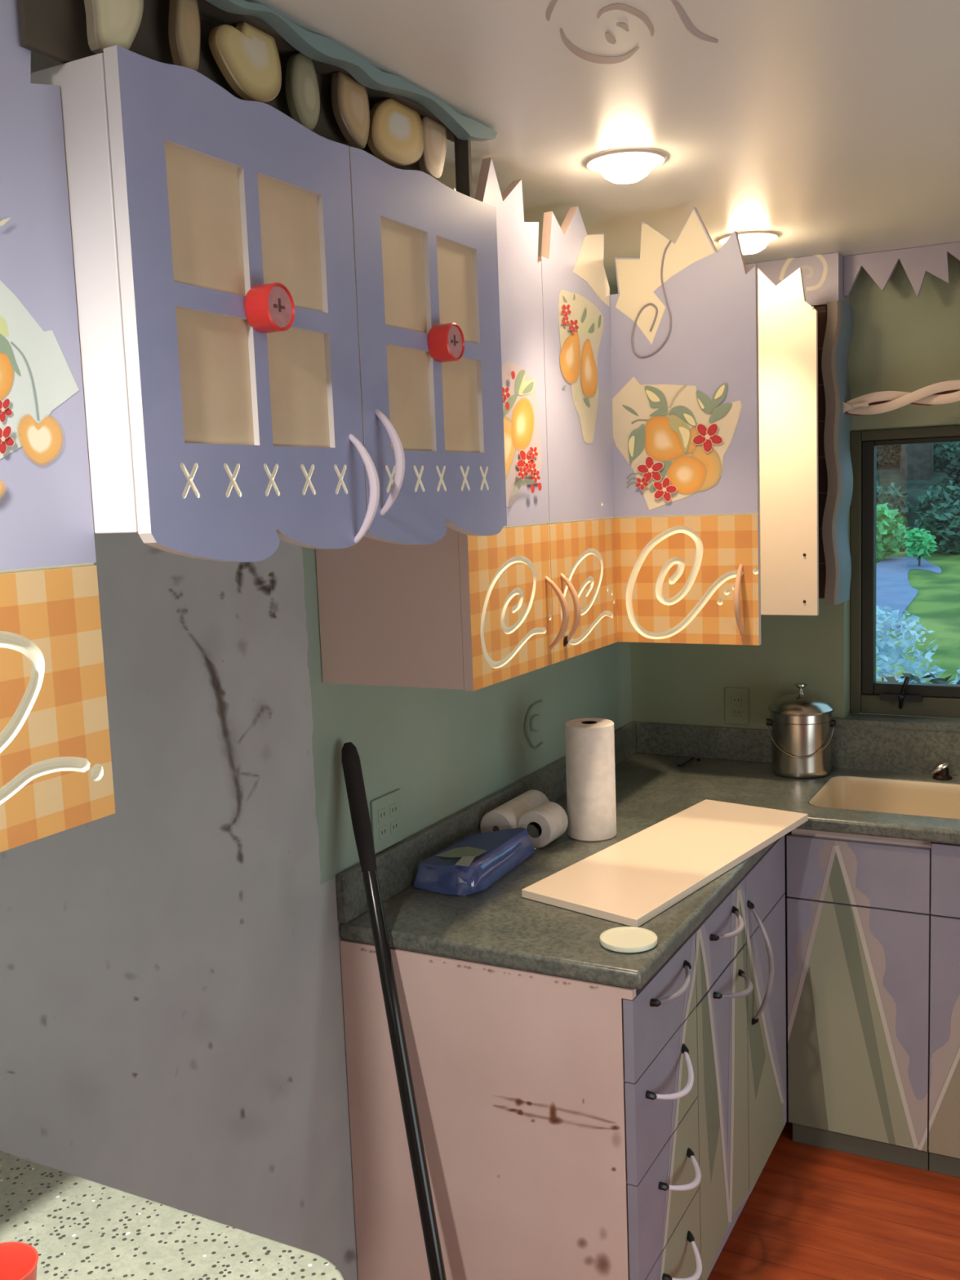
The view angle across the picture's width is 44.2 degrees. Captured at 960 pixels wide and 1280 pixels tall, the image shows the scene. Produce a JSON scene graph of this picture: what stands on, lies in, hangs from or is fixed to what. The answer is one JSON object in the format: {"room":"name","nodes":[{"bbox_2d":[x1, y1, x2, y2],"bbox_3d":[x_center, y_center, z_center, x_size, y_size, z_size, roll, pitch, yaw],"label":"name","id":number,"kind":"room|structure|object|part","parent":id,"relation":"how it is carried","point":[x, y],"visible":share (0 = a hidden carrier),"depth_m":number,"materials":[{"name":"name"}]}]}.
{"room":"kitchen","nodes":[
{"label":"kitchen","id":0,"kind":"room"},
{"bbox_2d":[0,67,631,1279],"bbox_3d":[-0.917,0.445,1.330,0.126,2.390,6.200,1,8,28],"label":"wall","id":1,"kind":"structure","parent":0,"point":[172,1033],"depth_m":2.08,"materials":[{"name":"paint"}]},
{"bbox_2d":[0,0,115,852],"bbox_3d":[-0.703,-0.249,1.211,0.341,0.964,0.463,1,8,28],"label":"upper cabinet","id":2,"kind":"object","parent":1,"relation":"attached to","point":[56,772],"visible":1,"depth_m":1.28,"materials":[{"name":"purple wood"}]},
{"bbox_2d":[30,44,506,562],"bbox_3d":[-0.336,-0.417,1.761,0.465,0.570,0.882,1,8,28],"label":"upper cabinet","id":3,"kind":"object","parent":1,"relation":"attached to","point":[289,332],"visible":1,"depth_m":1.48,"materials":[{"name":"purple wood"}]},
{"bbox_3d":[-0.282,-0.385,1.482,0.020,0.569,0.436,1,8,28],"label":"door","id":4,"kind":"part","parent":3,"relation":"part of","materials":[{"name":"purple paint"}]},
{"bbox_2d":[17,0,497,197],"bbox_3d":[-0.226,-0.752,1.641,0.076,0.138,0.966,1,8,28],"label":"frieze","id":5,"kind":"object","parent":3,"relation":"on","point":[251,51],"visible":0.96,"depth_m":1.54,"materials":[{"name":"brown"}]},
{"bbox_3d":[-0.205,-0.802,1.622,0.024,0.032,0.966,1,8,28],"label":"wavy rail","id":6,"kind":"part","parent":5,"relation":"part of","materials":[{"name":"teal paint"}]},
{"bbox_3d":[-0.028,-0.794,2.002,0.026,0.120,0.010,1,8,28],"label":"post","id":7,"kind":"part","parent":5,"relation":"part of","materials":[{"name":"brown wood"}]},
{"bbox_3d":[-0.261,-0.411,1.463,0.038,0.058,0.058,1,8,28],"label":"button knob","id":8,"kind":"part","parent":3,"relation":"part of","materials":[{"name":"red plastic"}]},
{"bbox_3d":[-0.247,-0.410,1.456,0.001,0.051,0.051,1,8,28],"label":"knob","id":9,"kind":"part","parent":3,"relation":"part of","materials":[{"name":"plastic"}]},
{"bbox_3d":[-0.161,-0.212,1.655,0.047,0.154,0.014,1,8,28],"label":"handle","id":10,"kind":"part","parent":3,"relation":"part of","materials":[{"name":"white plastic"}]},
{"bbox_3d":[-0.129,-0.258,1.712,0.047,0.155,0.014,1,8,28],"label":"handle","id":11,"kind":"part","parent":3,"relation":"part of","materials":[{"name":"white plastic"}]},
{"bbox_3d":[-0.074,-0.439,1.869,0.020,0.568,0.444,1,8,28],"label":"door","id":12,"kind":"part","parent":3,"relation":"part of","materials":[{"name":"purple paint"}]},
{"bbox_3d":[-0.053,-0.465,1.850,0.038,0.058,0.058,1,8,28],"label":"button knob","id":13,"kind":"part","parent":3,"relation":"part of","materials":[{"name":"red plastic"}]},
{"bbox_3d":[-0.040,-0.465,1.843,0.001,0.051,0.051,1,8,28],"label":"knob","id":14,"kind":"part","parent":3,"relation":"part of","materials":[{"name":"plastic"}]},
{"bbox_2d":[370,788,403,853],"bbox_3d":[-0.199,0.390,2.548,0.008,0.115,0.115,1,8,28],"label":"wall outlet","id":15,"kind":"object","parent":1,"relation":"attached to","point":[385,810],"visible":0.97,"depth_m":2.54,"materials":[{"name":"green paint"}]},
{"bbox_2d":[377,807,386,822],"bbox_3d":[-0.208,0.374,2.525,0.002,0.026,0.032,1,8,28],"label":"socket","id":16,"kind":"object","parent":15,"relation":"attached to","point":[382,811],"depth_m":2.52,"materials":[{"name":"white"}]},
{"bbox_2d":[378,824,387,839],"bbox_3d":[-0.207,0.412,2.529,0.002,0.026,0.032,1,8,28],"label":"socket","id":17,"kind":"object","parent":15,"relation":"attached to","point":[383,828],"depth_m":2.53,"materials":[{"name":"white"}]},
{"bbox_2d":[389,802,398,817],"bbox_3d":[-0.187,0.368,2.565,0.002,0.026,0.032,1,8,28],"label":"socket","id":18,"kind":"object","parent":15,"relation":"attached to","point":[393,806],"depth_m":2.56,"materials":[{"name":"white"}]},
{"bbox_2d":[390,819,399,834],"bbox_3d":[-0.185,0.406,2.569,0.002,0.026,0.032,1,8,28],"label":"socket","id":19,"kind":"object","parent":15,"relation":"attached to","point":[394,824],"depth_m":2.57,"materials":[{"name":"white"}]},
{"bbox_2d":[315,157,617,691],"bbox_3d":[0.011,-0.439,2.500,0.384,0.976,0.727,1,8,28],"label":"upper cabinet","id":20,"kind":"object","parent":1,"relation":"attached to","point":[459,611],"visible":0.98,"depth_m":2.33,"materials":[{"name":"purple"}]},
{"bbox_3d":[0.049,-0.412,2.273,0.029,0.976,0.356,1,8,28],"label":"door","id":21,"kind":"part","parent":20,"relation":"part of","materials":[{"name":"beige"}]},
{"bbox_3d":[0.161,-0.056,2.445,0.051,0.154,0.020,1,8,28],"label":"handle","id":22,"kind":"part","parent":20,"relation":"part of","materials":[{"name":"brown"}]},
{"bbox_3d":[0.193,-0.066,2.512,0.045,0.155,0.015,1,8,28],"label":"handle","id":23,"kind":"part","parent":20,"relation":"part of","materials":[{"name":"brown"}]},
{"bbox_3d":[0.218,-0.453,2.593,0.025,0.966,0.368,1,8,28],"label":"door","id":24,"kind":"part","parent":20,"relation":"part of","materials":[{"name":"beige"}]},
{"bbox_2d":[609,207,818,645],"bbox_3d":[0.452,-0.514,3.017,0.674,0.969,0.701,1,8,28],"label":"upper cabinet","id":25,"kind":"object","parent":1,"relation":"attached to","point":[714,362],"visible":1,"depth_m":2.70,"materials":[{"name":"purple wood"}]},
{"bbox_3d":[0.578,-0.088,2.638,0.014,0.161,0.051,1,8,28],"label":"handle","id":26,"kind":"part","parent":25,"relation":"part of","materials":[{"name":"brown"}]},
{"bbox_3d":[0.758,-0.537,3.241,0.329,0.937,0.017,1,8,28],"label":"door","id":27,"kind":"part","parent":25,"relation":"part of","materials":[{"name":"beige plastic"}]},
{"bbox_2d":[31,0,959,287],"bbox_3d":[0.466,-0.746,0.365,3.420,0.101,6.300,1,8,28],"label":"ceiling","id":28,"kind":"structure","parent":0,"point":[827,126],"depth_m":1.93,"materials":[{"name":"paint"}]},
{"bbox_2d":[584,148,666,183],"bbox_3d":[0.279,-0.896,2.261,0.156,0.040,0.156,1,8,28],"label":"recessed light","id":29,"kind":"object","parent":28,"relation":"in","point":[627,166],"visible":1,"depth_m":2.23,"materials":[{"name":"beige glass"}]},
{"bbox_3d":[0.279,-0.896,2.261,0.104,0.040,0.104,1,8,28],"label":"bulb","id":30,"kind":"part","parent":29,"relation":"part of","materials":[{"name":"white glass"}]},
{"bbox_2d":[716,230,779,254],"bbox_3d":[0.681,-1.001,3.000,0.156,0.040,0.156,1,8,28],"label":"recessed light","id":31,"kind":"object","parent":28,"relation":"in","point":[751,242],"visible":0.78,"depth_m":2.96,"materials":[{"name":"beige glass"}]},
{"bbox_3d":[0.681,-1.001,3.000,0.104,0.040,0.104,1,8,28],"label":"bulb","id":32,"kind":"part","parent":31,"relation":"part of","materials":[{"name":"white glass"}]},
{"bbox_2d":[745,252,849,306],"bbox_3d":[0.891,-1.017,3.378,0.291,0.154,0.160,1,8,28],"label":"trim","id":33,"kind":"structure","parent":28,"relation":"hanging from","point":[823,275],"depth_m":3.27,"materials":[{"name":"purple paint"}]},
{"bbox_2d":[813,304,827,598],"bbox_3d":[0.935,-0.526,3.352,0.096,0.818,0.012,1,8,28],"label":"board","id":34,"kind":"object","parent":33,"relation":"attached to","point":[822,309],"visible":0.07,"depth_m":3.33,"materials":[{"name":"black wood"}]},
{"bbox_2d":[844,241,959,297],"bbox_3d":[1.466,-0.980,3.075,1.008,0.159,0.018,1,8,28],"label":"valance","id":35,"kind":"object","parent":28,"relation":"attached to","point":[916,262],"visible":1,"depth_m":3.22,"materials":[{"name":"purple paint"}]},
{"bbox_2d":[630,252,959,729],"bbox_3d":[1.950,0.113,3.178,3.200,2.390,0.200,1,8,28],"label":"wall","id":36,"kind":"structure","parent":0,"point":[901,340],"depth_m":3.54,"materials":[{"name":"green paint"}]},
{"bbox_2d":[724,687,749,724],"bbox_3d":[0.801,0.206,3.686,0.075,0.115,0.008,1,8,28],"label":"wall outlet","id":37,"kind":"object","parent":36,"relation":"attached to","point":[736,700],"visible":1,"depth_m":3.68,"materials":[{"name":"green paint"}]},
{"bbox_2d":[731,707,742,716],"bbox_3d":[0.801,0.226,3.686,0.032,0.026,0.002,1,8,28],"label":"socket","id":38,"kind":"object","parent":37,"relation":"attached to","point":[735,712],"depth_m":3.69,"materials":[{"name":"green"}]},
{"bbox_2d":[731,696,742,704],"bbox_3d":[0.799,0.188,3.681,0.032,0.026,0.002,1,8,28],"label":"socket","id":39,"kind":"object","parent":37,"relation":"attached to","point":[735,700],"depth_m":3.68,"materials":[{"name":"green"}]},
{"bbox_2d":[821,301,853,604],"bbox_3d":[1.013,-0.522,3.349,0.053,0.831,0.176,1,8,28],"label":"curtain","id":40,"kind":"object","parent":36,"relation":"attached to","point":[839,326],"visible":0.98,"depth_m":3.30,"materials":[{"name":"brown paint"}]},
{"bbox_2d":[843,380,959,415],"bbox_3d":[1.449,-0.684,3.084,0.977,0.134,0.056,1,8,28],"label":"rail","id":41,"kind":"object","parent":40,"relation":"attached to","point":[945,392],"visible":1,"depth_m":3.24,"materials":[{"name":"beige wood"}]},
{"bbox_2d":[831,424,959,731],"bbox_3d":[1.540,-0.176,3.315,1.066,0.869,0.172,1,8,28],"label":"window","id":42,"kind":"structure","parent":36,"relation":"in","point":[906,699],"depth_m":3.53,"materials":[{"name":"black wood"}]},
{"bbox_3d":[1.541,0.250,3.338,1.066,0.018,0.107,1,8,28],"label":"sill","id":43,"kind":"part","parent":42,"relation":"part of","materials":[{"name":"grey stone"}]},
{"bbox_3d":[1.251,0.155,3.516,0.118,0.101,0.042,1,8,28],"label":"crank handle","id":44,"kind":"part","parent":42,"relation":"part of","materials":[{"name":"black plastic"}]},
{"bbox_3d":[1.565,-0.205,3.359,0.921,0.762,0.045,1,8,28],"label":"sash","id":45,"kind":"part","parent":42,"relation":"part of","materials":[{"name":"black"}]},
{"bbox_2d":[706,1102,959,1279],"bbox_3d":[0.560,1.724,0.663,3.420,0.100,6.300,1,8,28],"label":"floor","id":46,"kind":"structure","parent":0,"point":[811,1212],"depth_m":2.83,"materials":[{"name":"red wood"}]},
{"bbox_2d":[341,742,446,1279],"bbox_3d":[-0.140,0.863,2.256,0.036,1.289,0.457,-6,8,-27],"label":"handle","id":47,"kind":"object","parent":46,"relation":"on","point":[351,763],"visible":1,"depth_m":2.27,"materials":[{"name":"black paint"}]},
{"bbox_2d":[339,933,702,1279],"bbox_3d":[0.115,1.032,2.450,0.682,0.876,0.364,1,8,28],"label":"base cabinet","id":48,"kind":"object","parent":46,"relation":"on","point":[558,1115],"visible":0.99,"depth_m":2.28,"materials":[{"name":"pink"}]},
{"bbox_3d":[0.352,0.700,2.280,0.020,0.155,0.358,1,8,28],"label":"drawer","id":49,"kind":"part","parent":48,"relation":"part of","materials":[{"name":"purple paint"}]},
{"bbox_3d":[0.359,0.876,2.301,0.020,0.194,0.358,1,8,28],"label":"drawer","id":50,"kind":"part","parent":48,"relation":"part of","materials":[{"name":"purple paint"}]},
{"bbox_3d":[0.366,1.074,2.325,0.020,0.200,0.358,1,8,28],"label":"drawer","id":51,"kind":"part","parent":48,"relation":"part of","materials":[{"name":"purple paint"}]},
{"bbox_3d":[0.374,1.294,2.352,0.020,0.237,0.358,1,8,28],"label":"drawer","id":52,"kind":"part","parent":48,"relation":"part of","materials":[{"name":"purple paint"}]},
{"bbox_3d":[0.378,0.843,2.267,0.054,0.039,0.214,1,8,28],"label":"handle","id":53,"kind":"part","parent":48,"relation":"part of","materials":[{"name":"white plastic"}]},
{"bbox_3d":[0.379,0.667,2.275,0.039,0.020,0.207,1,8,28],"label":"handle","id":54,"kind":"part","parent":48,"relation":"part of","materials":[{"name":"grey"}]},
{"bbox_3d":[0.405,1.051,2.328,0.054,0.042,0.179,1,8,28],"label":"handle","id":55,"kind":"part","parent":48,"relation":"part of","materials":[{"name":"white plastic"}]},
{"bbox_3d":[0.412,1.242,2.350,0.054,0.042,0.163,1,8,28],"label":"handle","id":56,"kind":"part","parent":48,"relation":"part of","materials":[{"name":"white plastic"}]},
{"bbox_2d":[692,877,753,1279],"bbox_3d":[0.292,0.987,2.775,0.687,0.875,0.380,1,8,28],"label":"base cabinet","id":57,"kind":"object","parent":46,"relation":"on","point":[722,980],"visible":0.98,"depth_m":2.62,"materials":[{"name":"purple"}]},
{"bbox_3d":[0.526,0.654,2.604,0.020,0.155,0.377,1,8,28],"label":"drawer","id":58,"kind":"part","parent":57,"relation":"part of","materials":[{"name":"purple paint"}]},
{"bbox_3d":[0.550,0.626,2.585,0.049,0.023,0.176,1,8,28],"label":"handle","id":59,"kind":"part","parent":57,"relation":"part of","materials":[{"name":"grey"}]},
{"bbox_3d":[0.574,0.768,2.627,0.059,0.034,0.206,1,8,28],"label":"handle","id":60,"kind":"part","parent":57,"relation":"part of","materials":[{"name":"grey"}]},
{"bbox_2d":[742,831,791,1194],"bbox_3d":[0.603,0.905,3.354,0.690,0.875,0.944,1,8,28],"label":"base cabinet","id":61,"kind":"object","parent":46,"relation":"on","point":[766,882],"visible":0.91,"depth_m":2.96,"materials":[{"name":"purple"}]},
{"bbox_2d":[336,721,959,989],"bbox_3d":[0.855,0.443,2.731,1.698,0.166,1.686,1,8,28],"label":"countertop","id":62,"kind":"structure","parent":61,"relation":"on","point":[495,925],"depth_m":2.86,"materials":[{"name":"grey stone"}]},
{"bbox_2d":[413,826,534,896],"bbox_3d":[-0.002,0.491,2.700,0.176,0.072,0.398,1,8,28],"label":"pack","id":63,"kind":"object","parent":62,"relation":"on","point":[472,864],"visible":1,"depth_m":2.60,"materials":[{"name":"blue plastic"}]},
{"bbox_2d":[480,790,549,833],"bbox_3d":[0.091,0.446,2.965,0.090,0.090,0.225,1,8,28],"label":"paper towel roll","id":64,"kind":"object","parent":62,"relation":"on","point":[507,815],"visible":0.59,"depth_m":2.88,"materials":[{"name":"white paper"}]},
{"bbox_2d":[517,801,568,848],"bbox_3d":[0.154,0.451,2.889,0.092,0.092,0.100,1,8,28],"label":"paper towel roll","id":65,"kind":"object","parent":62,"relation":"on","point":[547,821],"visible":0.93,"depth_m":2.85,"materials":[{"name":"white paper"}]},
{"bbox_2d":[564,718,616,841],"bbox_3d":[0.275,0.344,2.929,0.121,0.285,0.121,1,8,28],"label":"paper towel roll","id":66,"kind":"object","parent":62,"relation":"on","point":[589,743],"visible":1,"depth_m":2.88,"materials":[{"name":"white paper"}]},
{"bbox_2d":[599,926,657,952],"bbox_3d":[0.280,0.566,2.231,0.109,0.012,0.109,1,8,28],"label":"plastic lid","id":67,"kind":"object","parent":62,"relation":"on","point":[623,939],"visible":1,"depth_m":2.22,"materials":[{"name":"beige plastic"}]},
{"bbox_2d":[521,799,808,927],"bbox_3d":[0.456,0.495,2.740,0.296,0.018,0.882,3,9,37],"label":"shelf board","id":68,"kind":"object","parent":62,"relation":"on","point":[632,881],"visible":0.92,"depth_m":2.65,"materials":[{"name":"beige wood"}]},
{"bbox_2d":[677,755,700,766],"bbox_3d":[0.648,0.375,3.672,0.097,0.018,0.018,-8,9,-40],"label":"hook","id":69,"kind":"object","parent":62,"relation":"on","point":[691,758],"visible":1,"depth_m":3.68,"materials":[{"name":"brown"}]},
{"bbox_2d":[765,683,835,777],"bbox_3d":[0.949,0.260,3.491,0.192,0.267,0.189,1,8,28],"label":"metal canister","id":70,"kind":"object","parent":62,"relation":"on","point":[801,722],"visible":1,"depth_m":3.42,"materials":[{"name":"silver metal"}]},
{"bbox_3d":[0.944,0.143,3.478,0.036,0.033,0.036,1,8,28],"label":"lid knob","id":71,"kind":"part","parent":70,"relation":"part of","materials":[{"name":"silver metal"}]},
{"bbox_3d":[0.946,0.183,3.483,0.188,0.048,0.188,1,8,28],"label":"lid","id":72,"kind":"part","parent":70,"relation":"part of","materials":[{"name":"silver metal"}]},
{"bbox_2d":[808,776,959,819],"bbox_3d":[1.262,0.507,3.157,0.694,0.161,0.365,1,8,28],"label":"sink","id":73,"kind":"object","parent":62,"relation":"in","point":[940,800],"visible":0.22,"depth_m":3.38,"materials":[{"name":"beige ceramic"}]},
{"bbox_2d":[930,762,951,780],"bbox_3d":[1.320,0.371,3.374,0.052,0.047,0.052,4,10,44],"label":"handle","id":74,"kind":"object","parent":62,"relation":"on","point":[941,771],"visible":1,"depth_m":3.36,"materials":[{"name":"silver metal"}]},
{"bbox_3d":[1.312,0.366,3.369,0.052,0.036,0.022,-2,7,1],"label":"lever","id":75,"kind":"part","parent":74,"relation":"part of","materials":[{"name":"silver metal"}]},
{"bbox_3d":[0.666,0.769,2.796,0.062,0.314,0.036,1,8,28],"label":"handle","id":76,"kind":"part","parent":61,"relation":"part of","materials":[{"name":"grey"}]},
{"bbox_2d":[786,828,932,1170],"bbox_3d":[1.104,0.892,3.301,0.353,0.875,0.564,1,8,28],"label":"base cabinet","id":77,"kind":"object","parent":46,"relation":"on","point":[859,914],"visible":0.97,"depth_m":3.05,"materials":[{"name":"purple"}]},
{"bbox_3d":[0.964,0.596,3.024,0.352,0.164,0.020,1,8,28],"label":"drawer","id":78,"kind":"part","parent":77,"relation":"part of","materials":[{"name":"purple paint"}]},
{"bbox_2d":[928,841,959,1177],"bbox_3d":[1.575,0.905,3.051,0.707,0.875,0.564,1,8,28],"label":"base cabinet","id":79,"kind":"object","parent":46,"relation":"on","point":[944,997],"visible":0.92,"depth_m":2.96,"materials":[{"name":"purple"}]},
{"bbox_3d":[1.276,0.596,2.857,0.346,0.181,0.021,1,8,28],"label":"drawer","id":80,"kind":"part","parent":79,"relation":"part of","materials":[{"name":"purple paint"}]},
{"bbox_3d":[-0.723,1.247,0.939,0.629,0.875,1.300,1,8,28],"label":"base cabinet","id":81,"kind":"object","parent":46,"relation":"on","visible":0},
{"bbox_2d":[0,1151,343,1279],"bbox_3d":[-0.723,0.793,0.878,0.666,0.038,1.345,1,8,28],"label":"tabletop","id":82,"kind":"structure","parent":81,"relation":"on","point":[78,1228],"depth_m":1.38,"materials":[{"name":"stone"}]},
{"bbox_2d":[0,1241,38,1279],"bbox_3d":[-0.502,0.686,1.231,0.085,0.071,0.085,1,8,28],"label":"cup","id":83,"kind":"object","parent":82,"relation":"on","point":[18,1260],"visible":1,"depth_m":1.26,"materials":[{"name":"red plastic"}]},
{"label":"outside","id":84,"kind":"structure","parent":0,"visible":0},
{"bbox_2d":[875,551,959,684],"bbox_3d":[4.724,0.313,13.950,26.000,1.626,20.400,1,8,28],"label":"lawn","id":85,"kind":"structure","parent":84,"point":[936,603],"depth_m":16.35,"materials":[{"name":"green plant"}]},
{"bbox_2d":[875,502,910,561],"bbox_3d":[7.285,-1.993,21.955,1.358,1.193,1.114,1,8,28],"label":"shrub","id":86,"kind":"object","parent":85,"relation":"on","point":[886,547],"visible":0.39,"depth_m":21.67,"materials":[{"name":"green plant"}]},
{"bbox_2d":[875,556,942,638],"bbox_3d":[6.573,-0.761,18.410,1.316,0.582,8.200,0,7,19],"label":"garden path","id":87,"kind":"structure","parent":85,"relation":"on","point":[894,589],"depth_m":19.27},
{"bbox_2d":[902,528,937,566],"bbox_3d":[7.727,-1.590,20.754,0.622,0.764,0.619,1,8,28],"label":"tree","id":88,"kind":"object","parent":87,"relation":"on","point":[925,540],"visible":0.99,"depth_m":20.67,"materials":[{"name":"green plant"}]},
{"bbox_3d":[7.724,-1.457,20.781,0.046,0.495,0.040,1,8,28],"label":"stem","id":89,"kind":"part","parent":88,"relation":"part of","materials":[{"name":"green plant"}]},
{"bbox_2d":[875,604,946,683],"bbox_3d":[2.287,0.735,6.662,0.667,1.913,0.769,1,8,28],"label":"shrub","id":90,"kind":"object","parent":85,"relation":"on","point":[902,625],"visible":0.13,"depth_m":6.45,"materials":[{"name":"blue plant"}]},
{"bbox_2d":[876,443,959,553],"bbox_3d":[11.246,-3.703,26.026,30.000,3.665,9.363,1,8,28],"label":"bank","id":91,"kind":"object","parent":85,"relation":"on","point":[915,488],"visible":0.01,"depth_m":25.33,"materials":[{"name":"green plant"}]},
{"bbox_2d":[876,444,901,467],"bbox_3d":[9.158,-4.230,26.840,1.216,1.145,0.959,1,8,28],"label":"shrub","id":92,"kind":"object","parent":91,"relation":"on","point":[882,450],"visible":0.38,"depth_m":26.54,"materials":[{"name":"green plant"}]},
{"bbox_2d":[876,482,916,519],"bbox_3d":[8.189,-2.667,24.021,1.295,1.077,0.981,1,8,28],"label":"shrub","id":93,"kind":"object","parent":91,"relation":"on","point":[893,500],"visible":0.32,"depth_m":23.81,"materials":[{"name":"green plant"}]},
{"bbox_2d":[899,443,933,479],"bbox_3d":[9.492,-5.532,25.685,3.087,4.963,1.695,1,8,28],"label":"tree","id":94,"kind":"object","parent":91,"relation":"on","point":[917,460],"visible":0.02,"depth_m":25.49,"materials":[{"name":"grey plant"}]},
{"bbox_2d":[913,480,959,515],"bbox_3d":[9.257,-2.621,23.451,1.284,1.099,0.920,1,8,28],"label":"shrub","id":95,"kind":"object","parent":91,"relation":"on","point":[944,493],"visible":0.45,"depth_m":23.36,"materials":[{"name":"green plant"}]},
{"bbox_2d":[933,441,959,471],"bbox_3d":[10.269,-4.173,26.273,1.252,1.098,0.989,1,8,28],"label":"shrub","id":96,"kind":"object","parent":91,"relation":"on","point":[950,447],"visible":0.42,"depth_m":26.05,"materials":[{"name":"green plant"}]},
{"bbox_2d":[942,454,959,486],"bbox_3d":[10.217,-3.361,24.428,1.261,1.092,0.906,1,8,28],"label":"shrub","id":97,"kind":"object","parent":91,"relation":"on","point":[956,463],"visible":0.73,"depth_m":24.57,"materials":[{"name":"green plant"}]},
{"bbox_2d":[884,672,959,684],"bbox_3d":[1.901,1.050,5.233,0.488,1.854,0.550,1,8,28],"label":"shrub","id":98,"kind":"object","parent":85,"relation":"on","point":[942,681],"visible":0.08,"depth_m":5.05,"materials":[{"name":"green plant"}]},
{"bbox_2d":[914,499,959,554],"bbox_3d":[9.028,-2.111,22.144,1.800,1.151,0.960,1,8,28],"label":"shrub","id":99,"kind":"object","parent":85,"relation":"on","point":[950,514],"visible":0.88,"depth_m":22.14,"materials":[{"name":"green plant"}]},
{"bbox_2d":[951,662,959,684],"bbox_3d":[2.592,0.901,6.049,0.586,1.768,0.684,1,8,28],"label":"shrub","id":100,"kind":"object","parent":85,"relation":"on","point":[957,678],"visible":0.02,"depth_m":5.90,"materials":[{"name":"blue plant"}]}
]}

